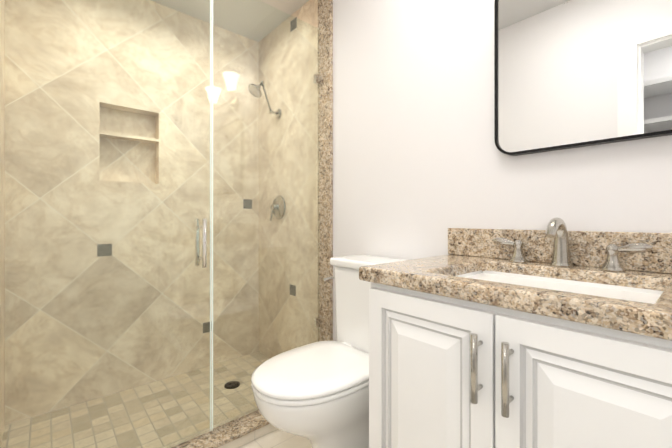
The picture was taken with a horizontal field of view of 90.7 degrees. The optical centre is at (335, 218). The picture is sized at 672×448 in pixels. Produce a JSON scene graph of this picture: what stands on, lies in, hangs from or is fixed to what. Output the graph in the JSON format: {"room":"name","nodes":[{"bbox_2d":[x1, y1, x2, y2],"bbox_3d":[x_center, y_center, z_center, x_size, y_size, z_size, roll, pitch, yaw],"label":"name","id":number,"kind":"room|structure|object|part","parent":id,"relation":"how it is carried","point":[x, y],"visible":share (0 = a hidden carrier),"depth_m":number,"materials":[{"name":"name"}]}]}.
{"room":"bathroom","nodes":[
{"label":"bathroom","id":0,"kind":"room"},
{"bbox_2d":[0,0,4,446],"bbox_3d":[-1.331,-0.225,1.201,0.135,2.650,0.832,0,0,-41],"label":"wall","id":1,"kind":"structure","parent":0,"point":[2,242],"depth_m":1.47,"materials":[{"name":"stone"}]},
{"bbox_2d":[5,0,258,424],"bbox_3d":[-1.195,-0.225,1.952,1.570,2.650,0.122,0,0,-41],"label":"wall","id":2,"kind":"structure","parent":0,"point":[83,205],"depth_m":1.88,"materials":[{"name":"tile"}]},
{"bbox_2d":[151,0,308,41],"bbox_3d":[-0.786,-1.355,1.679,1.315,0.130,0.832,0,0,-41],"label":"ceiling soffit","id":3,"kind":"structure","parent":0,"point":[289,8],"depth_m":2.08,"materials":[{"name":"paint"}]},
{"bbox_2d":[238,429,311,447],"bbox_3d":[-0.165,1.050,0.868,1.690,0.100,3.110,0,0,-41],"label":"floor","id":4,"kind":"structure","parent":0,"point":[277,438],"depth_m":1.49,"materials":[{"name":"tile"}]},
{"bbox_2d":[1,352,268,447],"bbox_3d":[-0.822,0.985,1.720,1.315,0.030,0.722,0,0,-41],"label":"shower floor","id":5,"kind":"structure","parent":4,"relation":"on","point":[188,412],"depth_m":1.65,"materials":[{"name":"tile"}]},
{"bbox_2d":[224,381,239,388],"bbox_3d":[-0.605,0.967,1.935,0.088,0.006,0.088,0,0,-41],"label":"shower drain","id":6,"kind":"object","parent":5,"relation":"on","point":[231,384],"depth_m":1.93,"materials":[{"name":"brown metal"}]},
{"bbox_2d":[177,412,276,447],"bbox_3d":[-0.548,0.968,1.407,1.311,0.065,0.110,0,0,-41],"label":"shower curb","id":7,"kind":"object","parent":4,"relation":"on","point":[245,431],"visible":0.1,"depth_m":1.46,"materials":[{"name":"brown stone"}]},
{"bbox_2d":[0,0,320,447],"bbox_3d":[-0.575,-0.063,1.437,1.310,1.994,0.102,0,0,-41],"label":"glass","id":8,"kind":"object","parent":7,"relation":"on","point":[317,320],"visible":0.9,"depth_m":1.34,"materials":[{"name":"clear glass"}]},
{"bbox_2d":[251,255,404,447],"bbox_3d":[-0.008,0.586,1.267,0.653,0.828,0.382,0,0,-41],"label":"toilet","id":9,"kind":"object","parent":4,"relation":"on","point":[316,394],"visible":0.69,"depth_m":1.14,"materials":[{"name":"white ceramic"}]},
{"bbox_3d":[-0.076,0.555,1.198,0.460,0.016,0.368,0,0,-41],"label":"seat","id":10,"kind":"part","parent":9,"relation":"part of","materials":[{"name":"white plastic"}]},
{"bbox_3d":[-0.077,0.534,1.198,0.458,0.022,0.368,0,0,-41],"label":"lid","id":11,"kind":"part","parent":9,"relation":"part of","materials":[{"name":"white plastic"}]},
{"bbox_3d":[0.166,0.387,1.410,0.188,0.357,0.342,0,0,-41],"label":"tank","id":12,"kind":"part","parent":9,"relation":"part of","materials":[{"name":"white ceramic"}]},
{"bbox_3d":[0.165,0.190,1.409,0.205,0.036,0.364,0,0,-41],"label":"tank lid","id":13,"kind":"part","parent":9,"relation":"part of","materials":[{"name":"white ceramic"}]},
{"bbox_2d":[359,277,671,447],"bbox_3d":[0.682,0.588,0.594,0.529,0.825,1.302,0,0,-41],"label":"bathroom vanity","id":14,"kind":"object","parent":4,"relation":"on","point":[555,334],"depth_m":0.64,"materials":[{"name":"white wood"}]},
{"bbox_3d":[0.211,0.531,0.802,0.020,0.678,0.340,0,0,-41],"label":"door","id":15,"kind":"part","parent":14,"relation":"part of","materials":[{"name":"white wood"}]},
{"bbox_2d":[359,253,671,332],"bbox_3d":[0.687,0.155,0.611,0.501,0.040,1.326,0,0,-41],"label":"countertop","id":16,"kind":"structure","parent":14,"relation":"on","point":[392,271],"depth_m":0.62,"materials":[{"name":"beige stone"}]},
{"bbox_2d":[403,257,671,308],"bbox_3d":[0.492,0.225,0.805,0.429,0.176,0.526,0,0,-41],"label":"sink","id":17,"kind":"object","parent":16,"relation":"in","point":[653,290],"depth_m":0.86,"materials":[{"name":"white ceramic"}]},
{"bbox_2d":[491,217,654,272],"bbox_3d":[0.619,0.066,0.929,0.133,0.139,0.382,0,0,-41],"label":"faucet","id":18,"kind":"object","parent":16,"relation":"on","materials":[{"name":"silver metal"}]},
{"bbox_3d":[0.438,0.531,0.543,0.020,0.678,0.340,0,0,-41],"label":"door","id":19,"kind":"part","parent":14,"relation":"part of","materials":[{"name":"white wood"}]},
{"bbox_2d":[259,0,671,357],"bbox_3d":[0.425,-0.225,1.384,0.122,2.650,3.110,0,0,-41],"label":"wall","id":20,"kind":"structure","parent":0,"point":[422,163],"depth_m":1.43,"materials":[{"name":"paint"}]},
{"bbox_2d":[248,81,280,117],"bbox_3d":[-0.460,-0.777,2.140,0.216,0.215,0.098,0,0,-41],"label":"shower head","id":21,"kind":"object","parent":20,"relation":"attached to","point":[255,92],"depth_m":2.12},
{"bbox_2d":[270,196,285,220],"bbox_3d":[-0.400,-0.069,2.188,0.063,0.170,0.156,0,0,-41],"label":"shower valve","id":22,"kind":"object","parent":20,"relation":"attached to","point":[276,212],"depth_m":2.17,"materials":[{"name":"silver metal"}]},
{"bbox_2d":[318,0,332,341],"bbox_3d":[-0.060,-0.177,1.834,0.018,2.225,0.110,0,0,-41],"label":"jamb","id":23,"kind":"object","parent":20,"relation":"attached to","point":[325,148],"visible":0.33,"depth_m":1.82,"materials":[{"name":"brown stone"}]},
{"bbox_2d":[448,229,671,272],"bbox_3d":[0.868,0.085,0.770,0.020,0.099,1.326,0,0,-41],"label":"backsplash","id":24,"kind":"structure","parent":20,"relation":"attached to","point":[469,242],"depth_m":0.95,"materials":[{"name":"beige stone"}]},
{"bbox_2d":[494,0,671,155],"bbox_3d":[0.790,-0.499,0.850,0.029,0.582,0.744,0,0,-41],"label":"mirror","id":25,"kind":"object","parent":20,"relation":"attached to","point":[568,74],"visible":0.96,"depth_m":0.95,"materials":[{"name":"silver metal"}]}
]}

